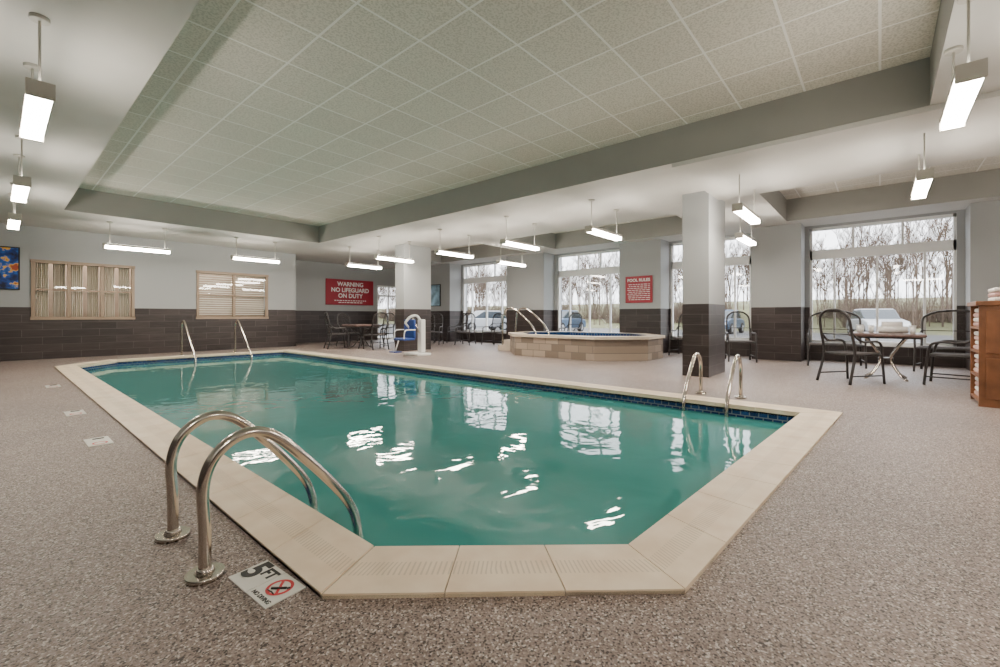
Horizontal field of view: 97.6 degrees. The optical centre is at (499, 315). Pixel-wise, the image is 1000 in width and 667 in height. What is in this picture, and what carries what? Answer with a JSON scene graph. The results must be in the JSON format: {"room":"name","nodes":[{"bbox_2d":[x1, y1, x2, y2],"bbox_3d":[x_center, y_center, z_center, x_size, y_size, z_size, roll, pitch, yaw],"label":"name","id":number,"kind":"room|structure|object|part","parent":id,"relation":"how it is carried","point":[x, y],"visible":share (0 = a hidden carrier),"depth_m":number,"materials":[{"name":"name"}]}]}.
{"room":"indoor swimming pool","nodes":[
{"label":"indoor swimming pool","id":0,"kind":"room"},
{"bbox_2d":[0,223,295,360],"bbox_3d":[-9.321,-0.738,11.342,1.394,3.362,7.380,0,0,41],"label":"wall","id":1,"kind":"structure","parent":0,"point":[165,284],"depth_m":10.91,"materials":[{"name":"paint"}]},
{"bbox_2d":[0,246,19,289],"bbox_3d":[-10.386,-1.000,9.009,0.037,0.902,0.689,0,0,41],"label":"framed painting","id":2,"kind":"object","parent":1,"relation":"attached to","point":[9,256],"visible":1,"depth_m":9.15,"materials":[{"name":"multicoloured paint"}]},
{"bbox_2d":[30,259,134,319],"bbox_3d":[-9.569,-0.508,10.114,0.209,1.427,1.755,0,0,41],"label":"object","id":3,"kind":"object","parent":1,"relation":"attached to","point":[40,289],"visible":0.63,"depth_m":10.07,"materials":[{"name":"beige"}]},
{"bbox_2d":[49,264,263,316],"bbox_3d":[-9.900,-0.471,11.682,0.057,2.829,7.052,0,0,41],"label":"window blinds","id":4,"kind":"object","parent":1,"relation":"attached to","point":[50,265],"visible":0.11,"depth_m":13.08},
{"bbox_2d":[196,270,268,318],"bbox_3d":[-7.551,-0.570,12.406,0.164,1.304,1.829,0,0,41],"label":"frame","id":5,"kind":"object","parent":1,"relation":"attached to","point":[233,295],"visible":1,"depth_m":12.35,"materials":[{"name":"beige"}]},
{"bbox_2d":[296,260,394,342],"bbox_3d":[-8.275,-0.738,13.800,0.246,3.362,12.956,0,0,41],"label":"wall","id":6,"kind":"structure","parent":0,"point":[311,306],"depth_m":15.83,"materials":[{"name":"paint"}]},
{"bbox_2d":[326,278,372,305],"bbox_3d":[-5.659,-0.890,16.578,0.030,0.951,1.968,0,0,41],"label":"warning sign","id":7,"kind":"object","parent":6,"relation":"attached to","point":[338,291],"visible":1,"depth_m":16.50,"materials":[{"name":"red plastic"}]},
{"bbox_2d":[334,300,365,302],"bbox_3d":[-5.651,-0.541,16.571,0.004,0.103,1.312,0,0,41],"label":"print","id":8,"kind":"object","parent":7,"relation":"attached to","point":[335,301],"depth_m":16.55,"materials":[{"name":"white paint"}]},
{"bbox_2d":[377,285,394,339],"bbox_3d":[-4.586,-0.143,17.927,0.082,2.173,1.066,0,0,41],"label":"frame","id":9,"kind":"object","parent":6,"relation":"attached to","point":[387,287],"visible":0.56,"depth_m":17.90,"materials":[{"name":"white metal"}]},
{"bbox_2d":[0,0,999,268],"bbox_3d":[-0.823,-2.148,7.498,19.762,0.443,13.202,0,0,41],"label":"ceiling","id":10,"kind":"structure","parent":0,"point":[318,130],"depth_m":4.91,"materials":[{"name":"paint"}]},
{"bbox_2d":[7,183,21,229],"bbox_3d":[-7.372,-1.652,6.644,1.041,0.549,0.131,0,0,41],"label":"pendant light","id":11,"kind":"object","parent":10,"relation":"hanging from","point":[14,219],"visible":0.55,"depth_m":6.38,"materials":[{"name":"grey plastic"}]},
{"bbox_2d":[11,135,30,203],"bbox_3d":[-5.451,-1.652,4.978,1.041,0.549,0.131,0,0,41],"label":"pendant light","id":12,"kind":"object","parent":10,"relation":"hanging from","point":[21,184],"visible":0.91,"depth_m":4.75,"materials":[{"name":"grey plastic"}]},
{"bbox_2d":[19,12,55,142],"bbox_3d":[-3.283,-1.652,3.098,1.041,0.549,0.131,0,0,41],"label":"pendant light","id":13,"kind":"object","parent":10,"relation":"hanging from","point":[39,96],"visible":1,"depth_m":2.88,"materials":[{"name":"grey plastic"}]},
{"bbox_2d":[102,221,170,253],"bbox_3d":[-7.676,-1.652,9.296,0.131,0.549,1.123,0,0,41],"label":"pendant light","id":14,"kind":"object","parent":10,"relation":"hanging from","point":[109,245],"visible":1,"depth_m":9.23,"materials":[{"name":"grey plastic"}]},
{"bbox_2d":[231,237,279,263],"bbox_3d":[-6.150,-1.652,11.056,0.131,0.549,1.123,0,0,41],"label":"pendant light","id":15,"kind":"object","parent":10,"relation":"hanging from","point":[234,257],"visible":1,"depth_m":10.94,"materials":[{"name":"grey plastic"}]},
{"bbox_2d":[345,247,382,269],"bbox_3d":[-3.884,-1.652,12.542,0.131,0.549,1.123,0,0,41],"label":"pendant light","id":16,"kind":"object","parent":10,"relation":"hanging from","point":[346,263],"visible":0.97,"depth_m":12.48,"materials":[{"name":"grey plastic"}]},
{"bbox_2d":[374,236,413,262],"bbox_3d":[-2.639,-1.652,10.973,0.131,0.549,1.123,0,0,41],"label":"pendant light","id":17,"kind":"object","parent":10,"relation":"hanging from","point":[376,256],"visible":1,"depth_m":10.92,"materials":[{"name":"grey plastic"}]},
{"bbox_2d":[434,229,473,258],"bbox_3d":[-1.034,-1.652,10.070,0.131,0.549,1.123,0,0,41],"label":"pendant light","id":18,"kind":"object","parent":10,"relation":"hanging from","point":[436,251],"visible":1,"depth_m":9.97,"materials":[{"name":"grey plastic"}]},
{"bbox_2d":[496,243,525,266],"bbox_3d":[0.319,-1.652,11.881,0.131,0.549,1.123,0,0,41],"label":"pendant light","id":19,"kind":"object","parent":10,"relation":"hanging from","point":[498,261],"visible":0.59,"depth_m":11.75,"materials":[{"name":"grey plastic"}]},
{"bbox_2d":[500,216,539,250],"bbox_3d":[0.421,-1.652,8.807,0.131,0.549,1.123,0,0,41],"label":"pendant light","id":20,"kind":"object","parent":10,"relation":"hanging from","point":[505,241],"visible":1,"depth_m":8.71,"materials":[{"name":"grey plastic"}]},
{"bbox_2d":[585,199,622,240],"bbox_3d":[1.815,-1.652,7.598,0.131,0.549,1.123,0,0,41],"label":"pendant light","id":21,"kind":"object","parent":10,"relation":"hanging from","point":[591,229],"visible":1,"depth_m":7.47,"materials":[{"name":"grey plastic"}]},
{"bbox_2d":[735,217,756,245],"bbox_3d":[4.593,-1.652,8.173,0.131,0.549,1.123,0,0,41],"label":"pendant light","id":22,"kind":"object","parent":10,"relation":"hanging from","point":[741,236],"visible":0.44,"depth_m":8.02,"materials":[{"name":"grey plastic"}]},
{"bbox_2d":[732,174,760,224],"bbox_3d":[3.475,-1.652,6.158,0.131,0.549,1.123,0,0,41],"label":"pendant light","id":23,"kind":"object","parent":10,"relation":"hanging from","point":[740,208],"visible":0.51,"depth_m":5.98,"materials":[{"name":"grey plastic"}]},
{"bbox_2d":[672,90,999,199],"bbox_3d":[5.154,-1.902,4.333,6.076,0.048,2.083,0,0,41],"label":"trim","id":24,"kind":"structure","parent":10,"relation":"attached to","point":[890,143],"depth_m":5.06,"materials":[{"name":"paint"}]},
{"bbox_2d":[911,133,933,199],"bbox_3d":[4.612,-1.652,4.792,0.131,0.549,1.000,0,0,41],"label":"pendant light","id":25,"kind":"object","parent":10,"relation":"hanging from","point":[923,178],"visible":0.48,"depth_m":4.53,"materials":[{"name":"grey plastic"}]},
{"bbox_2d":[939,0,987,131],"bbox_3d":[3.044,-1.652,2.896,0.131,0.549,0.918,0,0,41],"label":"pendant light","id":26,"kind":"object","parent":10,"relation":"hanging from","point":[967,78],"visible":1,"depth_m":2.73,"materials":[{"name":"grey plastic"}]},
{"bbox_2d":[0,339,999,666],"bbox_3d":[-0.823,0.943,7.498,19.762,0.001,13.202,0,0,41],"label":"floor","id":27,"kind":"structure","parent":0,"point":[881,546],"depth_m":1.67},
{"bbox_2d":[45,384,60,387],"bbox_3d":[-5.985,0.938,5.865,0.279,0.012,0.139,0,0,41],"label":"depth marker","id":28,"kind":"object","parent":27,"relation":"on","point":[58,385],"depth_m":5.83,"materials":[{"name":"white tile"}]},
{"bbox_2d":[64,410,86,415],"bbox_3d":[-4.127,0.938,4.253,0.279,0.012,0.139,0,0,41],"label":"depth marker","id":29,"kind":"object","parent":27,"relation":"on","point":[75,412],"depth_m":4.26,"materials":[{"name":"white tile"}]},
{"bbox_2d":[84,436,113,446],"bbox_3d":[-3.012,0.938,3.286,0.279,0.012,0.139,0,0,41],"label":"depth marker","id":30,"kind":"object","parent":27,"relation":"on","point":[104,440],"depth_m":3.27,"materials":[{"name":"white tile"}]},
{"bbox_2d":[228,560,305,608],"bbox_3d":[-0.825,0.938,1.546,0.279,0.010,0.139,0,0,37],"label":"depth marker","id":31,"kind":"object","parent":27,"relation":"on","point":[264,582],"visible":1,"depth_m":1.53,"materials":[{"name":"white tile"}]},
{"bbox_2d":[324,312,349,348],"bbox_3d":[-4.775,0.420,12.781,0.629,1.056,0.543,0,0,-34],"label":"patio chair","id":32,"kind":"object","parent":27,"relation":"on","point":[330,326],"visible":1,"depth_m":12.71,"materials":[{"name":"grey metal"}]},
{"bbox_2d":[336,313,361,346],"bbox_3d":[-4.716,0.420,13.639,0.629,1.056,0.543,0,0,35],"label":"patio chair","id":33,"kind":"object","parent":27,"relation":"on","point":[350,332],"visible":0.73,"depth_m":13.66,"materials":[{"name":"grey metal"}]},
{"bbox_2d":[342,324,380,348],"bbox_3d":[-4.121,0.602,13.019,0.820,0.695,0.820,0,0,41],"label":"patio table","id":34,"kind":"object","parent":27,"relation":"on","point":[347,325],"visible":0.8,"depth_m":12.99,"materials":[{"name":"brown wood"}]},
{"bbox_2d":[363,312,388,349],"bbox_3d":[-3.505,0.420,12.424,0.543,1.056,0.629,0,0,-41],"label":"patio chair","id":35,"kind":"object","parent":27,"relation":"on","point":[386,328],"visible":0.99,"depth_m":12.33,"materials":[{"name":"grey metal"}]},
{"bbox_2d":[370,313,394,346],"bbox_3d":[-3.587,0.420,13.524,0.543,1.056,0.629,0,0,25],"label":"patio chair","id":36,"kind":"object","parent":27,"relation":"on","point":[382,325],"visible":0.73,"depth_m":13.59,"materials":[{"name":"grey metal"}]},
{"bbox_2d":[389,314,430,355],"bbox_3d":[-2.138,0.453,10.349,0.558,0.981,0.861,0,0,41],"label":"lift","id":37,"kind":"object","parent":27,"relation":"on","point":[410,326],"visible":1,"depth_m":10.43,"materials":[{"name":"white plastic"}]},
{"bbox_3d":[-2.302,0.463,10.274,0.408,0.763,0.533,0,0,41],"label":"seat","id":38,"kind":"part","parent":37,"relation":"part of","materials":[{"name":"blue plastic"}]},
{"bbox_2d":[395,244,430,350],"bbox_3d":[-2.407,-0.492,12.167,0.394,2.870,0.927,0,0,41],"label":"square column","id":39,"kind":"structure","parent":27,"relation":"on","point":[412,280],"depth_m":11.94,"materials":[{"name":"paint"}]},
{"bbox_2d":[431,313,435,341],"bbox_3d":[-2.544,0.420,15.375,0.543,1.056,0.629,0,0,-3],"label":"patio chair","id":40,"kind":"object","parent":27,"relation":"on","point":[431,313],"visible":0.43,"depth_m":15.56,"materials":[{"name":"grey metal"}]},
{"bbox_2d":[431,313,443,343],"bbox_3d":[-2.186,0.420,14.528,0.543,1.056,0.629,0,0,8],"label":"patio chair","id":41,"kind":"object","parent":27,"relation":"on","point":[439,331],"visible":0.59,"depth_m":14.67,"materials":[{"name":"grey metal"}]},
{"bbox_2d":[54,349,842,598],"bbox_3d":[-2.793,1.590,6.434,12.111,1.330,4.633,0,0,41],"label":"swimming pool","id":42,"kind":"object","parent":27,"relation":"in","point":[460,482],"visible":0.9,"depth_m":3.00,"materials":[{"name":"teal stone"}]},
{"bbox_2d":[179,320,252,362],"bbox_3d":[-6.801,0.683,10.513,1.186,1.178,1.263,0,0,41],"label":"stair handrail","id":43,"kind":"object","parent":42,"relation":"attached to","point":[183,321],"visible":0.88,"depth_m":10.43,"materials":[{"name":"silver metal"}]},
{"bbox_2d":[154,410,361,586],"bbox_3d":[-1.038,1.055,1.951,0.558,1.252,0.718,0,0,41],"label":"pool ladder","id":44,"kind":"object","parent":42,"relation":"attached to","point":[207,571],"visible":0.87,"depth_m":1.85,"materials":[{"name":"silver metal"}]},
{"bbox_2d":[682,352,746,416],"bbox_3d":[2.408,1.055,4.954,0.558,1.252,0.718,0,0,41],"label":"pool ladder","id":45,"kind":"object","parent":42,"relation":"attached to","point":[697,354],"visible":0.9,"depth_m":4.98,"materials":[{"name":"silver metal"}]},
{"bbox_2d":[446,313,468,343],"bbox_3d":[-1.466,0.420,15.322,0.629,1.056,0.543,0,0,-42],"label":"patio chair","id":46,"kind":"object","parent":27,"relation":"on","point":[463,313],"visible":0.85,"depth_m":15.32,"materials":[{"name":"grey metal"}]},
{"bbox_2d":[454,313,475,344],"bbox_3d":[-1.122,0.420,14.369,0.543,1.056,0.629,0,0,20],"label":"patio chair","id":47,"kind":"object","parent":27,"relation":"on","point":[462,332],"visible":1,"depth_m":14.46,"materials":[{"name":"grey metal"}]},
{"bbox_2d":[481,313,503,344],"bbox_3d":[-0.218,0.420,14.456,0.543,1.056,0.629,0,0,37],"label":"patio chair","id":48,"kind":"object","parent":27,"relation":"on","point":[491,331],"visible":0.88,"depth_m":14.48,"materials":[{"name":"grey metal"}]},
{"bbox_2d":[558,312,582,331],"bbox_3d":[2.078,0.420,12.845,0.543,1.056,0.629,0,0,41],"label":"patio chair","id":49,"kind":"object","parent":27,"relation":"on","point":[580,328],"visible":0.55,"depth_m":12.98,"materials":[{"name":"grey metal"}]},
{"bbox_2d":[498,307,664,360],"bbox_3d":[1.788,0.348,10.933,4.330,1.191,2.542,0,0,41],"label":"hot tub","id":50,"kind":"object","parent":27,"relation":"on","point":[574,345],"visible":0.99,"depth_m":9.65,"materials":[{"name":"stone"}]},
{"bbox_3d":[0.668,0.348,11.958,1.295,1.191,0.738,0,0,41],"label":"entry rail","id":51,"kind":"part","parent":50,"relation":"part of","materials":[{"name":"silver metal"}]},
{"bbox_2d":[668,314,681,354],"bbox_3d":[4.449,0.420,10.571,0.543,1.056,0.629,0,0,43],"label":"patio chair","id":52,"kind":"object","parent":27,"relation":"on","point":[678,326],"visible":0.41,"depth_m":10.81,"materials":[{"name":"grey metal"}]},
{"bbox_2d":[682,191,724,377],"bbox_3d":[3.348,-0.492,7.175,0.394,2.870,0.927,0,0,41],"label":"square column","id":53,"kind":"structure","parent":27,"relation":"on","point":[703,215],"depth_m":6.85,"materials":[{"name":"paint"}]},
{"bbox_2d":[725,311,757,362],"bbox_3d":[5.056,0.420,9.227,0.543,1.056,0.629,0,0,20],"label":"patio chair","id":54,"kind":"object","parent":27,"relation":"on","point":[728,341],"visible":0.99,"depth_m":9.31,"materials":[{"name":"grey metal"}]},
{"bbox_2d":[807,311,866,368],"bbox_3d":[6.361,0.420,8.315,0.888,1.056,0.629,0,0,34],"label":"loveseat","id":55,"kind":"object","parent":27,"relation":"on","point":[860,345],"visible":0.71,"depth_m":8.30,"materials":[{"name":"grey metal"}]},
{"bbox_2d":[816,308,885,384],"bbox_3d":[4.996,0.420,6.266,0.629,1.056,0.543,0,0,-13],"label":"patio chair","id":56,"kind":"object","parent":27,"relation":"on","point":[846,353],"visible":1,"depth_m":6.09,"materials":[{"name":"grey metal"}]},
{"bbox_2d":[849,332,926,381],"bbox_3d":[5.826,0.602,6.616,0.853,0.695,0.853,0,0,41],"label":"patio table","id":57,"kind":"object","parent":27,"relation":"on","point":[904,336],"visible":0.88,"depth_m":6.41,"materials":[{"name":"brown wood"}]},
{"bbox_2d":[858,325,864,332],"bbox_3d":[5.497,0.196,6.662,0.079,0.116,0.079,0,0,41],"label":"paper cup","id":58,"kind":"object","parent":57,"relation":"on","point":[861,327],"visible":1,"depth_m":6.64,"materials":[{"name":"white paper"}]},
{"bbox_2d":[868,325,874,332],"bbox_3d":[5.541,0.196,6.537,0.079,0.116,0.079,0,0,41],"label":"paper cup","id":59,"kind":"object","parent":57,"relation":"on","point":[870,327],"visible":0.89,"depth_m":6.51,"materials":[{"name":"white paper"}]},
{"bbox_2d":[879,321,907,332],"bbox_3d":[5.902,0.168,6.572,0.336,0.172,0.328,0,0,41],"label":"rolled towels","id":60,"kind":"object","parent":57,"relation":"on","point":[886,326],"visible":0.99,"depth_m":6.50,"materials":[{"name":"white fabric"}]},
{"bbox_2d":[909,326,915,333],"bbox_3d":[5.871,0.196,6.230,0.079,0.116,0.079,0,0,41],"label":"paper cup","id":61,"kind":"object","parent":57,"relation":"on","point":[912,328],"visible":1,"depth_m":6.21,"materials":[{"name":"white paper"}]},
{"bbox_2d":[913,310,969,371],"bbox_3d":[7.533,0.420,7.298,0.629,1.056,0.888,0,0,-39],"label":"loveseat","id":62,"kind":"object","parent":27,"relation":"on","point":[921,347],"visible":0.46,"depth_m":7.45,"materials":[{"name":"grey metal"}]},
{"bbox_2d":[922,340,969,384],"bbox_3d":[6.213,0.420,5.945,0.543,1.056,0.629,0,0,-38],"label":"patio chair","id":63,"kind":"object","parent":27,"relation":"on","point":[934,354],"visible":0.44,"depth_m":5.99,"materials":[{"name":"grey metal"}]},
{"bbox_2d":[967,287,999,407],"bbox_3d":[5.492,0.322,4.517,0.869,1.242,0.623,0,0,41],"label":"cabinet","id":64,"kind":"object","parent":27,"relation":"on","point":[984,315],"visible":1,"depth_m":4.54,"materials":[{"name":"brown wood"}]},
{"bbox_2d":[461,209,964,367],"bbox_3d":[3.422,-0.738,12.392,19.762,3.362,0.246,0,0,41],"label":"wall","id":65,"kind":"structure","parent":0,"point":[904,355],"depth_m":9.29,"materials":[{"name":"paint"}]},
{"bbox_2d":[463,263,505,333],"bbox_3d":[-0.496,-0.640,15.665,2.337,2.476,0.156,0,0,41],"label":"frame","id":66,"kind":"object","parent":65,"relation":"attached to","point":[494,278],"visible":0.66,"depth_m":15.92,"materials":[{"name":"white metal"}]},
{"bbox_2d":[558,249,618,331],"bbox_3d":[2.632,-0.640,12.952,2.173,2.476,0.156,0,0,41],"label":"frame","id":67,"kind":"object","parent":65,"relation":"attached to","point":[605,270],"visible":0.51,"depth_m":12.98,"materials":[{"name":"white metal"}]},
{"bbox_2d":[671,235,750,340],"bbox_3d":[5.141,-0.640,10.776,1.845,2.476,0.156,0,0,41],"label":"frame","id":68,"kind":"object","parent":65,"relation":"attached to","point":[743,260],"visible":0.35,"depth_m":10.42,"materials":[{"name":"white metal"}]},
{"bbox_2d":[810,213,956,347],"bbox_3d":[7.510,-0.640,8.720,2.198,2.476,0.156,0,0,41],"label":"frame","id":69,"kind":"object","parent":65,"relation":"attached to","point":[943,245],"visible":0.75,"depth_m":8.61,"materials":[{"name":"white metal"}]},
{"bbox_2d":[431,200,999,370],"bbox_3d":[3.215,-0.492,12.028,15.334,2.870,0.574,0,0,41],"label":"wall","id":70,"kind":"structure","parent":0,"point":[778,256],"depth_m":9.55,"materials":[{"name":"paint"}]},
{"bbox_2d":[431,284,440,305],"bbox_3d":[-2.441,-0.779,16.520,0.574,0.820,0.037,0,0,41],"label":"framed landscape picture","id":71,"kind":"object","parent":70,"relation":"attached to","point":[436,288],"visible":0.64,"depth_m":16.45,"materials":[{"name":"black paint"}]},
{"bbox_2d":[625,275,652,302],"bbox_3d":[3.577,-0.685,11.294,0.722,0.689,0.030,0,0,41],"label":"sign","id":72,"kind":"object","parent":70,"relation":"attached to","point":[638,289],"visible":1,"depth_m":11.27,"materials":[{"name":"red plastic"}]},
{"label":"outside","id":73,"kind":"structure","parent":0,"visible":0},
{"bbox_2d":[378,297,952,334],"bbox_3d":[22.254,-0.841,63.196,196.800,3.813,55.760,0,0,41],"label":"grass bank","id":74,"kind":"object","parent":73,"point":[828,328],"depth_m":39.94,"materials":[{"name":"white snow"}]},
{"bbox_2d":[378,218,952,328],"bbox_3d":[12.173,-5.665,58.047,102.013,13.233,34.919,0,0,41],"label":"tree line","id":75,"kind":"object","parent":74,"relation":"on","point":[914,315],"visible":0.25,"depth_m":37.35,"materials":[{"name":"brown plant"}]},
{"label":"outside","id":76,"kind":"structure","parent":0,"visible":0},
{"bbox_2d":[378,324,952,342],"bbox_3d":[-0.360,1.127,30.870,139.400,0.123,22.714,0,0,41],"label":"parking lot","id":77,"kind":"structure","parent":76,"point":[816,336],"depth_m":23.95,"materials":[{"name":"grey asphalt"}]},
{"bbox_2d":[467,311,505,330],"bbox_3d":[-1.242,0.344,31.477,4.223,1.443,1.771,0,0,-31],"label":"car","id":78,"kind":"object","parent":77,"relation":"on","point":[480,316],"visible":0.37,"depth_m":30.90,"materials":[{"name":"grey paint"}]},
{"bbox_2d":[562,310,585,331],"bbox_3d":[4.043,0.344,29.064,1.771,1.443,4.223,0,0,37],"label":"suv","id":79,"kind":"object","parent":77,"relation":"on","point":[575,318],"visible":0.31,"depth_m":28.83,"materials":[{"name":"blue paint"}]},
{"bbox_2d":[725,310,744,333],"bbox_3d":[13.771,0.344,27.138,1.771,1.443,4.223,0,0,41],"label":"car","id":80,"kind":"object","parent":77,"relation":"on","point":[740,322],"visible":0.46,"depth_m":26.51,"materials":[{"name":"blue paint"}]},
{"bbox_2d":[846,309,910,333],"bbox_3d":[19.759,0.344,23.030,1.771,1.443,4.223,0,0,27],"label":"car","id":81,"kind":"object","parent":77,"relation":"on","point":[868,316],"visible":0.51,"depth_m":22.35,"materials":[{"name":"grey paint"}]}
]}

